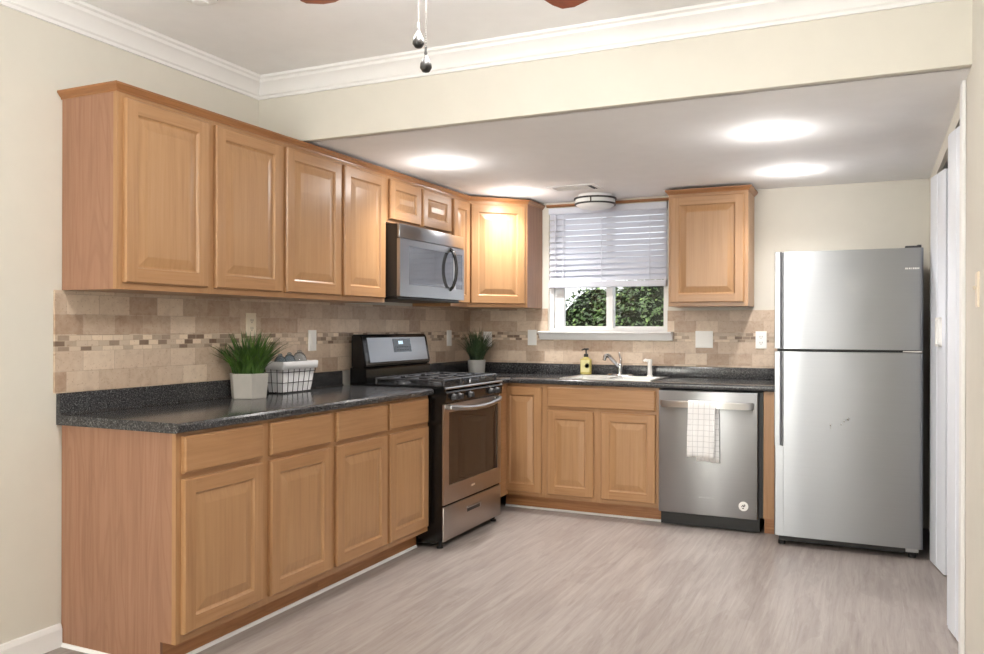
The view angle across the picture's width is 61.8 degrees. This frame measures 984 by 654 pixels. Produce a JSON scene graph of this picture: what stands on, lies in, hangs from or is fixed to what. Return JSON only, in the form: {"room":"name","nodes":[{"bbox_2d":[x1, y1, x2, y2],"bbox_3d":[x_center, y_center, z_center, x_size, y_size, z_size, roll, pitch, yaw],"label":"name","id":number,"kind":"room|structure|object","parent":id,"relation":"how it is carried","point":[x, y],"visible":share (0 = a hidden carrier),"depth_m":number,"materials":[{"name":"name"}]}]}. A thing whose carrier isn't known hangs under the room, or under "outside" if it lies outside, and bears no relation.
{"room":"kitchen","nodes":[
{"label":"kitchen","id":0,"kind":"room"},
{"bbox_2d":[0,5,455,643],"bbox_3d":[-1.942,-0.063,2.927,0.150,2.647,8.350,0,0,25],"label":"wall","id":1,"kind":"structure","parent":0,"point":[39,58],"depth_m":3.16,"materials":[{"name":"beige paint"}]},
{"bbox_2d":[0,623,61,653],"bbox_3d":[-2.623,1.214,1.268,0.016,0.090,4.370,0,0,25],"label":"baseboard","id":2,"kind":"structure","parent":1,"relation":"attached to","point":[45,640],"depth_m":3.15,"materials":[{"name":"white paint"}]},
{"bbox_2d":[62,91,281,297],"bbox_3d":[-1.353,-0.526,3.627,0.322,0.761,0.965,0,0,25],"label":"upper cabinet","id":3,"kind":"object","parent":1,"relation":"attached to","point":[157,199],"visible":1,"depth_m":3.33,"materials":[{"name":"brown wood"}]},
{"bbox_2d":[57,80,757,209],"bbox_3d":[-0.265,-0.911,4.870,4.256,0.032,1.533,0,0,-36],"label":"crown molding","id":4,"kind":"structure","parent":3,"relation":"attached to","point":[115,85],"depth_m":4.10,"materials":[{"name":"brown wood"}]},
{"bbox_2d":[61,545,416,653],"bbox_3d":[-1.070,1.256,3.983,0.542,0.013,1.877,0,0,25],"label":"trim","id":5,"kind":"structure","parent":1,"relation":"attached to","point":[64,645],"depth_m":3.57,"materials":[{"name":"white paint"}]},
{"bbox_2d":[246,313,255,335],"bbox_3d":[-1.239,-0.013,4.232,0.008,0.118,0.072,0,0,25],"label":"wall outlet","id":6,"kind":"object","parent":1,"relation":"attached to","point":[250,317],"visible":0.94,"depth_m":4.23,"materials":[{"name":"beige plastic"}]},
{"bbox_2d":[249,318,253,323],"bbox_3d":[-1.236,-0.033,4.231,0.002,0.030,0.034,0,0,25],"label":"socket","id":7,"kind":"object","parent":6,"relation":"attached to","point":[251,320],"depth_m":4.23,"materials":[{"name":"beige plastic"}]},
{"bbox_2d":[249,325,253,330],"bbox_3d":[-1.236,0.007,4.231,0.002,0.030,0.034,0,0,25],"label":"socket","id":8,"kind":"object","parent":6,"relation":"attached to","point":[251,327],"depth_m":4.23,"materials":[{"name":"beige plastic"}]},
{"bbox_2d":[53,290,469,393],"bbox_3d":[-0.949,0.060,4.880,0.010,0.406,3.651,0,0,25],"label":"backsplash","id":9,"kind":"structure","parent":1,"relation":"attached to","point":[102,340],"depth_m":3.87,"materials":[{"name":"tile"}]},
{"bbox_2d":[308,330,315,350],"bbox_3d":[-1.024,0.077,4.695,0.008,0.118,0.072,0,0,25],"label":"wall switch","id":10,"kind":"object","parent":1,"relation":"attached to","point":[311,333],"visible":1,"depth_m":4.69,"materials":[{"name":"white plastic"}]},
{"bbox_2d":[241,143,385,302],"bbox_3d":[-0.955,-0.525,4.485,0.322,0.761,0.928,0,0,25],"label":"upper cabinet","id":11,"kind":"object","parent":1,"relation":"attached to","point":[334,211],"visible":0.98,"depth_m":4.35,"materials":[{"name":"brown wood"}]},
{"bbox_2d":[385,175,450,233],"bbox_3d":[-0.583,-0.763,5.285,0.322,0.283,0.836,0,0,25],"label":"upper cabinet","id":12,"kind":"object","parent":1,"relation":"attached to","point":[407,203],"visible":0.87,"depth_m":5.15,"materials":[{"name":"brown wood"}]},
{"bbox_2d":[385,223,463,302],"bbox_3d":[-0.517,-0.386,5.254,0.452,0.445,0.830,0,0,25],"label":"microwave","id":13,"kind":"object","parent":12,"relation":"attached to","point":[423,265],"visible":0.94,"depth_m":5.06,"materials":[{"name":"silver metal"}]},
{"bbox_2d":[412,196,469,306],"bbox_3d":[-0.352,-0.523,5.785,0.322,0.761,0.265,0,0,25],"label":"upper cabinet","id":14,"kind":"object","parent":1,"relation":"attached to","point":[460,208],"visible":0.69,"depth_m":5.74,"materials":[{"name":"brown wood"}]},
{"bbox_2d":[447,330,451,345],"bbox_3d":[-0.322,0.084,6.210,0.008,0.118,0.072,0,0,25],"label":"wall switch","id":15,"kind":"object","parent":1,"relation":"attached to","point":[449,332],"visible":1,"depth_m":6.20,"materials":[{"name":"white plastic"}]},
{"bbox_2d":[0,0,950,99],"bbox_3d":[-0.913,-1.234,1.114,3.237,0.099,5.523,0,0,25],"label":"trim","id":16,"kind":"structure","parent":1,"relation":"attached to","point":[77,16],"depth_m":3.52,"materials":[{"name":"white paint"}]},
{"bbox_2d":[230,372,267,398],"bbox_3d":[-1.194,0.287,4.041,0.184,0.122,0.193,0,0,25],"label":"pot","id":17,"kind":"object","parent":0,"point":[244,385],"depth_m":3.97,"materials":[{"name":"ceramic"}]},
{"bbox_2d":[80,0,723,74],"bbox_3d":[-0.955,-1.344,1.023,3.637,0.120,5.723,0,0,25],"label":"ceiling","id":18,"kind":"structure","parent":0,"point":[261,37],"depth_m":3.46,"materials":[{"name":"white paint"}]},
{"bbox_2d":[186,0,217,5],"bbox_3d":[-1.120,-1.262,3.159,0.140,0.042,0.140,0,0,25],"label":"smoke detector","id":19,"kind":"object","parent":18,"relation":"attached to","point":[195,2],"visible":1,"depth_m":3.16,"materials":[{"name":"white paint"}]},
{"bbox_2d":[300,0,587,72],"bbox_3d":[-0.104,-0.964,2.101,1.409,0.637,1.431,0,0,25],"label":"ceiling fan","id":20,"kind":"object","parent":18,"relation":"hanging from","point":[418,41],"visible":1,"depth_m":2.10,"materials":[{"name":"brown metal"}]},
{"bbox_2d":[468,360,485,372],"bbox_3d":[-0.116,0.299,6.202,0.135,0.104,0.135,0,0,25],"label":"pot","id":21,"kind":"object","parent":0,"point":[474,366],"depth_m":6.15,"materials":[{"name":"white ceramic"}]},
{"bbox_2d":[44,495,957,653],"bbox_3d":[-0.077,1.315,2.143,4.500,0.100,8.500,0,0,25],"label":"floor","id":22,"kind":"structure","parent":0,"point":[527,580],"depth_m":3.82,"materials":[{"name":"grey wood"}]},
{"bbox_2d":[61,410,330,653],"bbox_3d":[-1.221,0.824,3.555,0.626,0.876,0.950,0,0,25],"label":"base cabinet","id":23,"kind":"object","parent":22,"relation":"on","point":[179,543],"visible":0.92,"depth_m":3.19,"materials":[{"name":"brown wood"}]},
{"bbox_2d":[56,371,433,433],"bbox_3d":[-1.024,0.325,3.962,0.647,0.124,1.896,0,0,25],"label":"countertop","id":24,"kind":"structure","parent":23,"relation":"on","point":[183,407],"depth_m":3.56,"materials":[{"name":"black stone"}]},
{"bbox_2d":[209,331,292,398],"bbox_3d":[-1.152,0.177,4.021,0.342,0.343,0.440,0,0,25],"label":"potted grass","id":25,"kind":"object","parent":24,"relation":"on","point":[248,378],"depth_m":3.98,"materials":[{"name":"plant"}]},
{"bbox_2d":[265,360,317,393],"bbox_3d":[-1.074,0.263,4.393,0.138,0.166,0.295,0,0,25],"label":"wire basket","id":26,"kind":"object","parent":24,"relation":"on","point":[297,376],"visible":0.87,"depth_m":4.31,"materials":[{"name":"fabric"}]},
{"bbox_2d":[274,354,285,361],"bbox_3d":[-1.114,0.239,4.323,0.069,0.200,0.069,0,0,25],"label":"glass jar","id":27,"kind":"object","parent":26,"relation":"in","point":[279,357],"visible":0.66,"depth_m":4.30,"materials":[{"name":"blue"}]},
{"bbox_2d":[285,352,295,361],"bbox_3d":[-1.082,0.237,4.391,0.071,0.205,0.071,0,0,25],"label":"glass jar","id":28,"kind":"object","parent":26,"relation":"in","point":[289,357],"visible":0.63,"depth_m":4.37,"materials":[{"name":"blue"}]},
{"bbox_2d":[294,350,306,360],"bbox_3d":[-1.045,0.232,4.465,0.082,0.215,0.082,0,0,25],"label":"glass jar","id":29,"kind":"object","parent":26,"relation":"in","point":[299,355],"visible":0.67,"depth_m":4.44,"materials":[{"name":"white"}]},
{"bbox_2d":[318,396,428,590],"bbox_3d":[-0.827,0.825,4.404,0.626,0.876,0.921,0,0,25],"label":"base cabinet","id":30,"kind":"object","parent":22,"relation":"on","point":[380,451],"visible":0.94,"depth_m":4.21,"materials":[{"name":"brown wood"}]},
{"bbox_2d":[350,334,502,548],"bbox_3d":[-0.369,0.655,5.142,0.704,1.218,0.786,0,0,25],"label":"gas range","id":31,"kind":"object","parent":22,"relation":"on","point":[464,414],"visible":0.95,"depth_m":4.95,"materials":[{"name":"silver metal"}]},
{"bbox_2d":[350,378,500,390],"bbox_3d":[-0.394,0.351,5.154,0.646,0.026,0.786,0,0,25],"label":"cooktop","id":32,"kind":"object","parent":31,"relation":"in","point":[470,384],"depth_m":4.92,"materials":[{"name":"black metal"}]},
{"bbox_2d":[499,383,547,507],"bbox_3d":[0.024,0.827,5.923,0.860,0.876,0.938,0,0,25],"label":"base cabinet","id":33,"kind":"object","parent":22,"relation":"on","point":[522,405],"visible":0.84,"depth_m":5.67,"materials":[{"name":"brown wood"}]},
{"bbox_2d":[430,361,773,391],"bbox_3d":[0.700,0.329,5.614,2.385,0.124,0.950,0,0,25],"label":"countertop","id":34,"kind":"structure","parent":33,"relation":"on","point":[678,377],"depth_m":5.72,"materials":[{"name":"black stone"}]},
{"bbox_2d":[453,327,495,372],"bbox_3d":[-0.098,0.172,6.194,0.386,0.358,0.361,0,0,25],"label":"potted grass","id":35,"kind":"object","parent":34,"relation":"on","point":[477,350],"depth_m":6.15,"materials":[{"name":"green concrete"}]},
{"bbox_2d":[559,374,666,380],"bbox_3d":[0.852,0.436,5.710,0.630,0.174,0.500,0,0,25],"label":"sink","id":36,"kind":"object","parent":34,"relation":"in","point":[591,377],"visible":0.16,"depth_m":5.81,"materials":[{"name":"ceramic"}]},
{"bbox_2d":[580,348,591,374],"bbox_3d":[0.688,0.252,6.017,0.080,0.193,0.051,0,0,25],"label":"soap bottle","id":37,"kind":"object","parent":36,"relation":"on","point":[585,362],"visible":1,"depth_m":6.00,"materials":[{"name":"yellow plastic"}]},
{"bbox_2d":[643,359,652,376],"bbox_3d":[1.105,0.286,5.819,0.067,0.126,0.045,0,0,25],"label":"sprayer","id":38,"kind":"object","parent":36,"relation":"on","point":[649,361],"visible":1,"depth_m":5.80,"materials":[{"name":"white plastic"}]},
{"bbox_2d":[602,352,633,375],"bbox_3d":[0.873,0.266,5.890,0.245,0.167,0.147,0,0,-20],"label":"kitchen faucet","id":39,"kind":"object","parent":34,"relation":"on","point":[619,365],"visible":1,"depth_m":5.88,"materials":[{"name":"silver metal"}]},
{"bbox_2d":[505,504,660,521],"bbox_3d":[0.601,1.260,5.587,1.112,0.013,0.011,0,0,25],"label":"trim","id":40,"kind":"structure","parent":22,"relation":"on","point":[511,505],"depth_m":5.57,"materials":[{"name":"white paint"}]},
{"bbox_2d":[544,384,660,518],"bbox_3d":[0.840,0.829,5.720,0.792,0.876,0.620,0,0,25],"label":"base cabinet","id":41,"kind":"object","parent":22,"relation":"on","point":[601,443],"visible":0.98,"depth_m":5.45,"materials":[{"name":"brown wood"}]},
{"bbox_2d":[659,388,763,532],"bbox_3d":[1.469,0.833,5.375,0.632,0.864,0.676,0,0,25],"label":"dishwasher","id":42,"kind":"object","parent":22,"relation":"on","point":[726,494],"visible":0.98,"depth_m":5.11,"materials":[{"name":"silver metal"}]},
{"bbox_2d":[687,400,719,462],"bbox_3d":[1.304,0.649,5.084,0.191,0.384,0.060,0,0,25],"label":"dish towel","id":43,"kind":"object","parent":42,"relation":"hanging from","point":[703,418],"visible":1,"depth_m":5.08,"materials":[{"name":"white fabric"}]},
{"bbox_2d":[763,392,774,533],"bbox_3d":[1.813,0.832,5.276,0.066,0.876,0.603,0,0,25],"label":"filler panel","id":44,"kind":"object","parent":22,"relation":"on","point":[768,442],"visible":0.36,"depth_m":5.00,"materials":[{"name":"brown wood"}]},
{"bbox_2d":[774,245,923,557],"bbox_3d":[2.152,0.410,4.968,0.767,1.721,0.802,0,0,25],"label":"refrigerator","id":45,"kind":"object","parent":22,"relation":"on","point":[848,358],"visible":1,"depth_m":4.61,"materials":[{"name":"grey metal"}]},
{"bbox_2d":[259,0,971,142],"bbox_3d":[0.259,-1.162,3.642,3.237,0.438,0.050,0,0,25],"label":"beam","id":46,"kind":"structure","parent":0,"point":[932,37],"depth_m":3.43,"materials":[{"name":"beige paint"}]},
{"bbox_2d":[307,67,970,203],"bbox_3d":[1.137,-1.171,4.704,4.337,0.460,2.637,0,0,25],"label":"ceiling","id":47,"kind":"structure","parent":0,"point":[892,128],"depth_m":4.23,"materials":[{"name":"white paint"}]},
{"bbox_2d":[504,190,525,194],"bbox_3d":[0.161,-0.940,5.746,0.160,0.006,0.160,0,0,25],"label":"recessed light","id":48,"kind":"object","parent":47,"relation":"in","point":[512,192],"visible":1,"depth_m":5.74,"materials":[{"name":"white"}]},
{"bbox_2d":[507,191,522,193],"bbox_3d":[0.161,-0.940,5.746,0.122,0.004,0.122,0,0,25],"label":"diffuser","id":49,"kind":"object","parent":48,"relation":"attached to","point":[508,192],"depth_m":5.74,"materials":[{"name":"white plastic"}]},
{"bbox_2d":[546,183,602,191],"bbox_3d":[0.558,-0.938,5.544,0.340,0.008,0.200,0,0,25],"label":"ceiling vent","id":50,"kind":"object","parent":47,"relation":"in","point":[591,186],"visible":1,"depth_m":5.51,"materials":[{"name":"white metal"}]},
{"bbox_2d":[574,192,616,210],"bbox_3d":[0.736,-0.889,5.869,0.302,0.105,0.304,0,0,25],"label":"flush ceiling light","id":51,"kind":"object","parent":47,"relation":"attached to","point":[593,201],"visible":1,"depth_m":5.76,"materials":[{"name":"white glass"}]},
{"bbox_3d":[-0.282,-0.941,4.736,0.160,0.006,0.160,0,0,25],"label":"recessed light","id":52,"kind":"object","parent":47,"relation":"in","visible":0},
{"bbox_2d":[433,161,452,164],"bbox_3d":[-0.282,-0.941,4.736,0.122,0.004,0.122,0,0,25],"label":"diffuser","id":53,"kind":"object","parent":52,"relation":"attached to","point":[434,162],"depth_m":4.72,"materials":[{"name":"white"}]},
{"bbox_3d":[1.345,-0.937,3.966,0.160,0.006,0.160,0,0,25],"label":"recessed light","id":54,"kind":"object","parent":47,"relation":"in","visible":0},
{"bbox_2d":[758,129,783,134],"bbox_3d":[1.345,-0.937,3.966,0.122,0.004,0.122,0,0,25],"label":"diffuser","id":55,"kind":"object","parent":54,"relation":"attached to","point":[763,131],"depth_m":3.96,"materials":[{"name":"white plastic"}]},
{"bbox_3d":[1.800,-0.936,4.952,0.160,0.006,0.160,0,0,25],"label":"recessed light","id":56,"kind":"object","parent":47,"relation":"in","visible":0},
{"bbox_2d":[780,170,801,172],"bbox_3d":[1.800,-0.936,4.952,0.122,0.004,0.122,0,0,25],"label":"diffuser","id":57,"kind":"object","parent":56,"relation":"attached to","point":[781,171],"depth_m":4.94,"materials":[{"name":"white plastic"}]},
{"bbox_2d":[542,178,928,528],"bbox_3d":[1.387,0.114,5.903,3.387,2.309,0.150,0,0,25],"label":"wall","id":58,"kind":"structure","parent":0,"point":[884,214],"depth_m":5.42,"materials":[{"name":"beige paint"}]},
{"bbox_2d":[483,332,491,346],"bbox_3d":[-0.035,0.095,6.464,0.072,0.118,0.008,0,0,25],"label":"wall outlet","id":59,"kind":"object","parent":58,"relation":"attached to","point":[485,333],"visible":0.56,"depth_m":6.46,"materials":[{"name":"white plastic"}]},
{"bbox_2d":[434,201,541,308],"bbox_3d":[-0.029,-0.522,6.127,0.620,0.761,0.630,0,0,25],"label":"upper cabinet","id":60,"kind":"object","parent":58,"relation":"attached to","point":[506,238],"visible":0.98,"depth_m":5.93,"materials":[{"name":"brown wood"}]},
{"bbox_2d":[528,330,536,344],"bbox_3d":[0.307,0.080,6.305,0.072,0.118,0.008,0,0,25],"label":"wall switch","id":61,"kind":"object","parent":58,"relation":"attached to","point":[532,334],"visible":1,"depth_m":6.30,"materials":[{"name":"white plastic"}]},
{"bbox_2d":[537,209,672,340],"bbox_3d":[0.843,-0.401,6.095,1.013,0.999,0.200,0,0,25],"label":"window","id":62,"kind":"structure","parent":58,"relation":"in","point":[559,330],"depth_m":6.11,"materials":[{"name":"white paint"}]},
{"bbox_2d":[549,201,667,287],"bbox_3d":[0.841,-0.596,6.061,0.902,0.602,0.056,0,0,25],"label":"window blind","id":63,"kind":"object","parent":62,"relation":"attached to","point":[648,265],"visible":0.99,"depth_m":6.06,"materials":[{"name":"white plastic"}]},
{"bbox_2d":[470,309,776,367],"bbox_3d":[0.905,0.069,6.038,2.400,0.416,0.010,0,0,25],"label":"backsplash","id":64,"kind":"structure","parent":58,"relation":"attached to","point":[734,331],"depth_m":5.90,"materials":[{"name":"tile"}]},
{"bbox_2d":[695,331,712,347],"bbox_3d":[1.485,0.087,5.759,0.120,0.118,0.008,0,0,25],"label":"wall switch","id":65,"kind":"object","parent":58,"relation":"attached to","point":[703,339],"visible":1,"depth_m":5.76,"materials":[{"name":"white plastic"}]},
{"bbox_2d":[669,190,753,307],"bbox_3d":[1.492,-0.518,5.591,0.519,0.761,0.322,0,0,25],"label":"upper cabinet","id":66,"kind":"object","parent":58,"relation":"attached to","point":[711,235],"visible":0.98,"depth_m":5.45,"materials":[{"name":"brown wood"}]},
{"bbox_2d":[756,331,766,348],"bbox_3d":[1.831,0.088,5.598,0.072,0.118,0.008,0,0,25],"label":"wall outlet","id":67,"kind":"object","parent":58,"relation":"attached to","point":[761,336],"visible":1,"depth_m":5.59,"materials":[{"name":"white plastic"}]},
{"bbox_2d":[929,0,983,653],"bbox_3d":[1.096,-0.056,1.463,0.120,2.647,8.150,0,0,25],"label":"wall","id":68,"kind":"structure","parent":0,"point":[974,439],"depth_m":2.86,"materials":[{"name":"beige paint"}]},
{"bbox_2d":[930,125,959,640],"bbox_3d":[2.216,0.227,3.984,0.110,2.063,1.739,0,0,25],"label":"door","id":69,"kind":"structure","parent":68,"relation":"in","point":[945,185],"depth_m":4.17,"materials":[{"name":"white wood"}]},
{"bbox_2d":[943,158,947,169],"bbox_3d":[2.243,-0.844,3.980,0.040,0.020,1.780,0,0,25],"label":"trim","id":70,"kind":"structure","parent":68,"relation":"attached to","point":[946,163],"depth_m":4.28,"materials":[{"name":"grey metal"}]},
{"bbox_2d":[958,80,965,653],"bbox_3d":[1.861,0.166,3.134,0.136,2.208,0.075,0,0,25],"label":"trim","id":71,"kind":"structure","parent":68,"relation":"attached to","point":[962,201],"depth_m":3.13,"materials":[{"name":"white paint"}]},
{"bbox_2d":[973,271,979,306],"bbox_3d":[1.621,-0.126,2.758,0.016,0.118,0.072,0,0,25],"label":"wall switch","id":72,"kind":"object","parent":68,"relation":"attached to","point":[976,287],"visible":1,"depth_m":2.73,"materials":[{"name":"beige plastic"}]},
{"label":"outside","id":73,"kind":"structure","parent":0,"visible":0},
{"bbox_3d":[3.215,1.423,13.877,28.000,0.100,15.840,0,0,25],"label":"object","id":74,"kind":"structure","parent":73,"visible":0},
{"bbox_2d":[566,279,655,309],"bbox_3d":[2.821,0.322,11.835,13.000,2.100,0.120,0,0,25],"label":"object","id":75,"kind":"object","parent":74,"relation":"on","point":[568,290],"visible":0.02,"depth_m":12.50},
{"bbox_2d":[566,279,663,325],"bbox_3d":[1.567,0.543,8.294,2.367,2.210,1.267,0,0,27],"label":"shrub","id":76,"kind":"object","parent":74,"relation":"on","point":[634,306],"visible":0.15,"depth_m":8.10,"materials":[{"name":"green plant"}]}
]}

